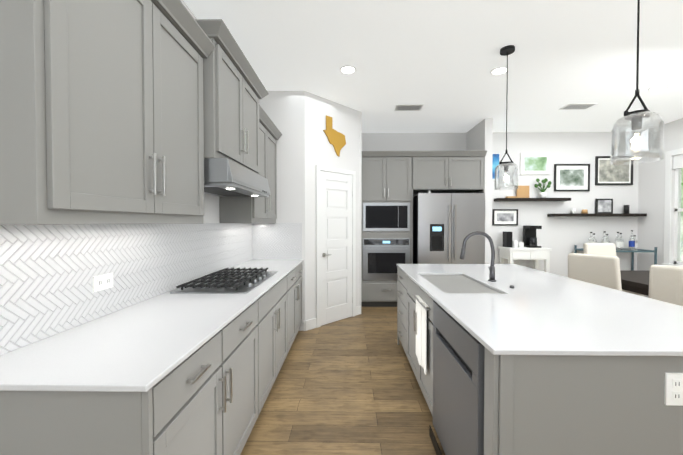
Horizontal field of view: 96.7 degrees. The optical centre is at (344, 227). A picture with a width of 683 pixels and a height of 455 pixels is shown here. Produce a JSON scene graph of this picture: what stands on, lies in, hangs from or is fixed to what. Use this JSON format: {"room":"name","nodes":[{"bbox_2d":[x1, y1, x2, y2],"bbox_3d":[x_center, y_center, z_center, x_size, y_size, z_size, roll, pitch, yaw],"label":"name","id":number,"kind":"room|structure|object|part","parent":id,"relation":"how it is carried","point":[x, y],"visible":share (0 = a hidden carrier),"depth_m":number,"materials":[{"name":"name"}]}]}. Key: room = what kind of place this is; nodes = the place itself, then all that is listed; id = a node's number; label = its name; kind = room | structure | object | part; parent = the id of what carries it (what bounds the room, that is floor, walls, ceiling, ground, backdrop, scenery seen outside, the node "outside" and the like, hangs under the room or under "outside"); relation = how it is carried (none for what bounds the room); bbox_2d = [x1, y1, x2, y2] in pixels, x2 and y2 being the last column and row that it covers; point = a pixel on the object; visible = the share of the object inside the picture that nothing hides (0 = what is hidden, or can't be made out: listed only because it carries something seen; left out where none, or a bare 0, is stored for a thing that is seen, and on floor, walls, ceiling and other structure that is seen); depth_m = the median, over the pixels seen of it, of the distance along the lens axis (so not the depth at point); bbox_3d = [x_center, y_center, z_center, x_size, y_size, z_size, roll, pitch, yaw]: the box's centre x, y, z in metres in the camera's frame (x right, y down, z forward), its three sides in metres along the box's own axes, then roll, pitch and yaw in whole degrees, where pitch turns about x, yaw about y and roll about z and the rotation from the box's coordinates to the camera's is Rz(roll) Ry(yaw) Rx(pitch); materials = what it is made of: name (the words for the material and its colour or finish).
{"room":"kitchen","nodes":[
{"label":"kitchen","id":0,"kind":"room"},
{"bbox_2d":[180,0,219,222],"bbox_3d":[-1.292,-0.168,1.729,0.150,3.050,8.250,0,1,1],"label":"wall","id":1,"kind":"structure","parent":0,"point":[211,202],"depth_m":2.72,"materials":[{"name":"white paint"}]},
{"bbox_2d":[93,273,112,291],"bbox_3d":[-1.205,0.273,1.520,0.009,0.075,0.120,0,1,1],"label":"outlet","id":2,"kind":"object","parent":1,"relation":"attached to","point":[102,282],"visible":1,"depth_m":1.51,"materials":[{"name":"white plastic"}]},
{"bbox_2d":[0,0,211,227],"bbox_3d":[-1.056,-0.580,1.422,0.328,1.126,1.038,0,1,1],"label":"upper cabinet","id":3,"kind":"object","parent":1,"relation":"attached to","point":[132,132],"depth_m":1.14,"materials":[{"name":"grey wood"}]},
{"bbox_2d":[192,20,271,195],"bbox_3d":[-0.957,-0.795,2.413,0.493,0.990,0.950,0,1,1],"label":"upper cabinet","id":4,"kind":"object","parent":1,"relation":"attached to","point":[239,129],"depth_m":2.20,"materials":[{"name":"grey wood"}]},
{"bbox_2d":[204,158,269,196],"bbox_3d":[-0.956,-0.364,2.420,0.496,0.177,0.944,0,1,1],"label":"range hood","id":5,"kind":"object","parent":4,"relation":"attached to","point":[223,177],"depth_m":2.10,"materials":[{"name":"silver metal"}]},
{"bbox_2d":[216,128,279,223],"bbox_3d":[-1.024,-0.613,3.378,0.328,1.126,0.966,0,1,1],"label":"upper cabinet","id":6,"kind":"object","parent":1,"relation":"attached to","point":[233,209],"depth_m":2.96,"materials":[{"name":"grey"}]},
{"bbox_2d":[240,304,444,454],"bbox_3d":[2.063,1.397,1.750,7.160,0.080,8.450,0,1,1],"label":"floor","id":7,"kind":"structure","parent":0,"point":[348,386],"depth_m":2.38,"materials":[{"name":"brown wood"}]},
{"bbox_2d":[0,320,231,454],"bbox_3d":[-0.900,0.919,1.206,0.649,0.895,0.590,0,1,1],"label":"base cabinet","id":8,"kind":"object","parent":7,"relation":"on","point":[187,411],"depth_m":0.91,"materials":[{"name":"grey wood"}]},
{"bbox_2d":[0,260,299,395],"bbox_3d":[-0.875,0.438,2.379,0.658,0.029,2.993,0,1,1],"label":"countertop","id":9,"kind":"structure","parent":8,"relation":"on","point":[126,350],"depth_m":1.22,"materials":[{"name":"white stone"}]},
{"bbox_2d":[170,267,277,293],"bbox_3d":[-0.895,0.407,2.447,0.510,0.046,0.880,0,1,1],"label":"cooktop","id":10,"kind":"object","parent":9,"relation":"in","point":[227,281],"depth_m":2.23,"materials":[{"name":"black metal"}]},
{"bbox_2d":[232,292,263,454],"bbox_3d":[-0.892,0.911,1.715,0.648,0.895,0.690,0,1,1],"label":"base cabinet","id":11,"kind":"object","parent":7,"relation":"on","point":[248,325],"depth_m":1.78,"materials":[{"name":"grey wood"}]},
{"bbox_2d":[264,272,291,402],"bbox_3d":[-0.879,0.898,2.455,0.648,0.895,1.050,0,1,1],"label":"base cabinet","id":12,"kind":"object","parent":7,"relation":"on","point":[278,298],"depth_m":2.48,"materials":[{"name":"grey wood"}]},
{"bbox_2d":[292,260,302,343],"bbox_3d":[-0.864,0.883,3.366,0.648,0.895,1.033,0,1,1],"label":"base cabinet","id":13,"kind":"object","parent":7,"relation":"on","point":[296,272],"depth_m":3.42,"materials":[{"name":"grey wood"}]},
{"bbox_2d":[361,151,486,306],"bbox_3d":[1.259,0.042,5.164,1.978,2.515,1.000,0,1,1],"label":"cabinet","id":14,"kind":"object","parent":7,"relation":"on","point":[439,217],"depth_m":4.86,"materials":[{"name":"grey wood"}]},
{"bbox_2d":[363,238,409,279],"bbox_3d":[0.675,0.510,4.856,0.750,0.670,0.094,0,1,1],"label":"wall oven","id":15,"kind":"object","parent":14,"relation":"in","point":[381,256],"depth_m":4.87,"materials":[{"name":"silver metal"}]},
{"bbox_2d":[363,203,409,230],"bbox_3d":[0.675,-0.170,4.875,0.750,0.450,0.034,0,1,1],"label":"microwave","id":16,"kind":"object","parent":14,"relation":"in","point":[376,216],"depth_m":4.86,"materials":[{"name":"silver metal"}]},
{"bbox_2d":[413,190,484,263],"bbox_3d":[1.670,0.328,5.138,1.030,1.905,0.952,0,1,1],"label":"refrigerator","id":17,"kind":"object","parent":14,"relation":"in","point":[442,219],"depth_m":4.71,"materials":[{"name":"silver metal"}]},
{"bbox_2d":[498,225,551,272],"bbox_3d":[3.205,0.630,5.427,0.720,1.330,0.410,0,1,1],"label":"coffee station","id":18,"kind":"object","parent":7,"relation":"on","point":[527,248],"visible":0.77,"depth_m":5.33,"materials":[{"name":"white wood"}]},
{"bbox_2d":[397,267,682,454],"bbox_3d":[1.050,0.902,2.287,1.005,0.894,2.312,0,1,1],"label":"kitchen island","id":19,"kind":"object","parent":7,"relation":"on","point":[509,359],"depth_m":1.14,"materials":[{"name":"grey"}]},
{"bbox_2d":[416,295,428,374],"bbox_3d":[0.573,0.778,2.239,0.034,0.482,0.320,0,1,1],"label":"towel","id":20,"kind":"object","parent":19,"relation":"hanging from","point":[422,316],"depth_m":2.18,"materials":[{"name":"white fabric"}]},
{"bbox_2d":[429,301,484,454],"bbox_3d":[0.562,0.899,1.591,0.054,0.862,0.670,0,1,1],"label":"dishwasher","id":21,"kind":"object","parent":19,"relation":"in","point":[458,354],"depth_m":1.50,"materials":[{"name":"silver metal"}]},
{"bbox_2d":[396,264,682,354],"bbox_3d":[1.243,0.444,2.282,1.340,0.020,2.340,0,1,1],"label":"island countertop","id":22,"kind":"structure","parent":19,"relation":"on","point":[529,309],"depth_m":1.57,"materials":[{"name":"white stone"}]},
{"bbox_2d":[424,275,495,290],"bbox_3d":[0.885,0.565,2.425,0.444,0.251,0.834,0,1,1],"label":"sink","id":23,"kind":"object","parent":22,"relation":"in","point":[445,282],"depth_m":2.45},
{"bbox_2d":[460,231,499,282],"bbox_3d":[1.076,0.230,2.469,0.294,0.401,0.119,0,1,1],"label":"faucet","id":24,"kind":"object","parent":22,"relation":"on","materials":[{"name":"grey metal"}]},
{"bbox_2d":[568,253,621,290],"bbox_3d":[2.648,0.799,3.103,0.588,1.070,0.450,-1,1,-29],"label":"dining chair","id":25,"kind":"object","parent":7,"relation":"on","point":[602,270],"visible":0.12,"depth_m":2.92,"materials":[{"name":"beige fabric"}]},
{"bbox_2d":[583,243,643,296],"bbox_3d":[3.813,0.779,4.349,0.450,1.070,0.588,0,1,9],"label":"dining chair","id":26,"kind":"object","parent":7,"relation":"on","point":[606,249],"visible":0.08,"depth_m":4.54,"materials":[{"name":"beige fabric"}]},
{"bbox_2d":[574,230,656,269],"bbox_3d":[4.754,0.671,5.356,1.105,1.251,0.455,0,1,1],"label":"bar cart","id":27,"kind":"object","parent":7,"relation":"on","point":[633,245],"visible":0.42,"depth_m":5.32,"materials":[{"name":"blue"}]},
{"bbox_2d":[620,270,649,295],"bbox_3d":[3.525,0.953,3.018,1.000,0.765,1.850,0,1,1],"label":"dining table","id":28,"kind":"object","parent":7,"relation":"on","point":[636,281],"visible":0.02,"depth_m":3.31,"materials":[{"name":"black wood"}]},
{"bbox_2d":[648,264,682,305],"bbox_3d":[2.636,0.813,2.280,0.588,1.070,0.450,-1,1,-34],"label":"dining chair","id":29,"kind":"object","parent":7,"relation":"on","point":[665,283],"visible":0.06,"depth_m":2.20,"materials":[{"name":"beige fabric"}]},
{"bbox_2d":[252,91,492,330],"bbox_3d":[0.599,-0.218,4.758,3.530,3.050,1.830,0,1,1],"label":"wall","id":30,"kind":"structure","parent":0,"point":[305,147],"depth_m":3.93,"materials":[{"name":"white paint"}]},
{"bbox_2d":[323,115,345,156],"bbox_3d":[-0.128,-1.248,4.191,0.420,0.512,0.014,-1,1,-44],"label":"sign","id":31,"kind":"object","parent":30,"relation":"attached to","point":[336,140],"visible":0.92,"depth_m":4.17,"materials":[{"name":"gold metal"}]},
{"bbox_2d":[316,165,355,327],"bbox_3d":[-0.105,0.247,4.235,0.535,2.137,0.535,0,1,1],"label":"door","id":32,"kind":"structure","parent":30,"relation":"attached to","point":[335,244],"depth_m":4.22,"materials":[{"name":"white wood"}]},
{"bbox_2d":[303,295,647,330],"bbox_3d":[2.392,1.293,1.692,5.900,0.130,7.950,0,1,1],"label":"baseboard","id":33,"kind":"structure","parent":30,"relation":"attached to","point":[310,324],"depth_m":3.95,"materials":[{"name":"white wood"}]},
{"bbox_2d":[183,0,682,132],"bbox_3d":[2.063,-1.742,1.697,7.160,0.100,8.450,0,1,1],"label":"ceiling","id":34,"kind":"structure","parent":0,"point":[440,60],"depth_m":3.04,"materials":[{"name":"white paint"}]},
{"bbox_2d":[340,65,355,73],"bbox_3d":[0.040,-1.715,3.306,0.180,0.007,0.180,0,1,1],"label":"recessed light","id":35,"kind":"object","parent":34,"relation":"in","point":[347,69],"visible":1,"depth_m":3.29,"materials":[{"name":"white"}]},
{"bbox_2d":[394,104,423,110],"bbox_3d":[0.928,-1.730,4.382,0.380,0.013,0.220,0,1,1],"label":"ceiling vent","id":36,"kind":"object","parent":34,"relation":"in","point":[408,107],"visible":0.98,"depth_m":4.36,"materials":[{"name":"white metal"}]},
{"bbox_2d":[490,67,508,74],"bbox_3d":[1.700,-1.716,3.329,0.180,0.007,0.180,0,1,1],"label":"recessed light","id":37,"kind":"object","parent":34,"relation":"in","point":[498,70],"visible":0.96,"depth_m":3.31,"materials":[{"name":"white"}]},
{"bbox_2d":[494,45,517,189],"bbox_3d":[1.563,-1.041,2.922,0.206,1.342,0.206,0,1,1],"label":"pendant light","id":38,"kind":"object","parent":34,"relation":"hanging from","point":[507,50],"visible":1,"depth_m":2.91,"materials":[{"name":"clear glass"}]},
{"bbox_3d":[1.563,-0.493,2.931,0.206,0.245,0.206,0,1,1],"label":"lamp shade","id":39,"kind":"part","parent":38,"relation":"part of","materials":[{"name":"clear glass"}]},
{"bbox_2d":[559,103,596,109],"bbox_3d":[3.337,-1.730,4.342,0.380,0.013,0.220,0,1,1],"label":"ceiling vent","id":40,"kind":"object","parent":34,"relation":"in","point":[577,106],"visible":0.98,"depth_m":4.32,"materials":[{"name":"white metal"}]},
{"bbox_2d":[610,0,663,164],"bbox_3d":[1.541,-1.019,1.593,0.206,1.342,0.206,0,1,1],"label":"pendant light","id":41,"kind":"object","parent":34,"relation":"hanging from","point":[635,118],"visible":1,"depth_m":1.59,"materials":[{"name":"clear glass"}]},
{"bbox_3d":[1.541,-0.459,1.602,0.054,0.092,0.054,0,1,1],"label":"bulb","id":42,"kind":"part","parent":41,"relation":"part of","materials":[{"name":"white glass"}]},
{"bbox_3d":[1.541,-0.471,1.602,0.206,0.245,0.206,0,1,1],"label":"lamp shade","id":43,"kind":"part","parent":41,"relation":"part of","materials":[{"name":"clear glass"}]},
{"bbox_2d":[362,132,639,276],"bbox_3d":[2.135,-0.235,5.722,6.510,3.050,0.150,0,1,1],"label":"wall","id":44,"kind":"structure","parent":0,"point":[561,237],"depth_m":5.61,"materials":[{"name":"white paint"}]},
{"bbox_2d":[492,153,499,179],"bbox_3d":[2.648,-1.128,5.609,0.440,0.480,0.025,0,1,1],"label":"picture frame","id":45,"kind":"object","parent":44,"relation":"attached to","point":[495,159],"visible":0.19,"depth_m":5.61,"materials":[{"name":"blue"}]},
{"bbox_2d":[492,209,517,224],"bbox_3d":[2.978,-0.188,5.619,0.460,0.300,0.025,0,1,1],"label":"picture frame","id":46,"kind":"object","parent":44,"relation":"attached to","point":[504,216],"visible":0.98,"depth_m":5.62,"materials":[{"name":"black"}]},
{"bbox_2d":[494,198,570,200],"bbox_3d":[3.407,-0.506,5.519,1.280,0.050,0.200,0,1,1],"label":"floating shelf","id":47,"kind":"object","parent":44,"relation":"attached to","point":[532,199],"visible":1,"depth_m":5.42,"materials":[{"name":"black wood"}]},
{"bbox_2d":[505,186,528,197],"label":"decor","id":48,"kind":"object","parent":47,"relation":"on","point":[522,191],"depth_m":5.56,"materials":[{"name":"brown wood"}]},
{"bbox_2d":[534,178,551,197],"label":"potted plant","id":49,"kind":"object","parent":47,"relation":"on","point":[542,194],"depth_m":5.49,"materials":[{"name":"green plant"}]},
{"bbox_2d":[520,153,550,174],"bbox_3d":[3.523,-1.173,5.594,0.550,0.390,0.025,0,1,1],"label":"picture frame","id":50,"kind":"object","parent":44,"relation":"attached to","point":[535,163],"visible":0.98,"depth_m":5.59,"materials":[{"name":"white paper"}]},
{"bbox_2d":[554,164,589,190],"bbox_3d":[4.188,-0.917,5.587,0.640,0.500,0.025,0,1,1],"label":"picture frame","id":51,"kind":"object","parent":44,"relation":"attached to","point":[571,177],"visible":0.98,"depth_m":5.59,"materials":[{"name":"black"}]},
{"bbox_2d":[548,213,646,216],"bbox_3d":[4.566,-0.226,5.505,1.620,0.050,0.200,0,1,1],"label":"floating shelf","id":52,"kind":"object","parent":44,"relation":"attached to","point":[602,215],"visible":1,"depth_m":5.41,"materials":[{"name":"black wood"}]},
{"bbox_2d":[571,208,575,213],"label":"decor","id":53,"kind":"object","parent":52,"relation":"on","point":[573,210],"depth_m":5.48,"materials":[{"name":"white ceramic"}]},
{"bbox_2d":[581,209,587,213],"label":"decor","id":54,"kind":"object","parent":52,"relation":"on","point":[584,211],"depth_m":5.47,"materials":[{"name":"brown wood"}]},
{"bbox_2d":[595,199,612,213],"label":"decor","id":55,"kind":"object","parent":52,"relation":"on","point":[603,206],"depth_m":5.55,"materials":[{"name":"black"}]},
{"bbox_2d":[624,205,629,212],"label":"decor","id":56,"kind":"object","parent":52,"relation":"on","point":[626,207],"depth_m":5.47,"materials":[{"name":"black"}]},
{"bbox_2d":[595,156,633,184],"bbox_3d":[4.953,-1.042,5.572,0.670,0.530,0.025,0,1,1],"label":"picture frame","id":57,"kind":"object","parent":44,"relation":"attached to","point":[607,172],"visible":0.79,"depth_m":5.57,"materials":[{"name":"black"}]},
{"bbox_2d":[636,118,682,269],"bbox_3d":[5.417,-0.166,1.617,0.150,3.050,8.250,0,1,1],"label":"wall","id":58,"kind":"structure","parent":0,"point":[649,228],"depth_m":5.29,"materials":[{"name":"white paint"}]},
{"bbox_2d":[662,148,682,266],"bbox_3d":[5.403,-0.272,4.077,0.140,1.960,2.050,0,1,1],"label":"window","id":59,"kind":"structure","parent":58,"relation":"in","point":[677,162],"depth_m":5.00,"materials":[{"name":"white"}]},
{"label":"outside","id":60,"kind":"structure","parent":0,"visible":0},
{"bbox_2d":[680,168,682,261],"bbox_3d":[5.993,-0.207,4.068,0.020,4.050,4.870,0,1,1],"label":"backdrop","id":61,"kind":"structure","parent":60,"point":[681,226],"depth_m":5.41,"materials":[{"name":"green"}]}
]}

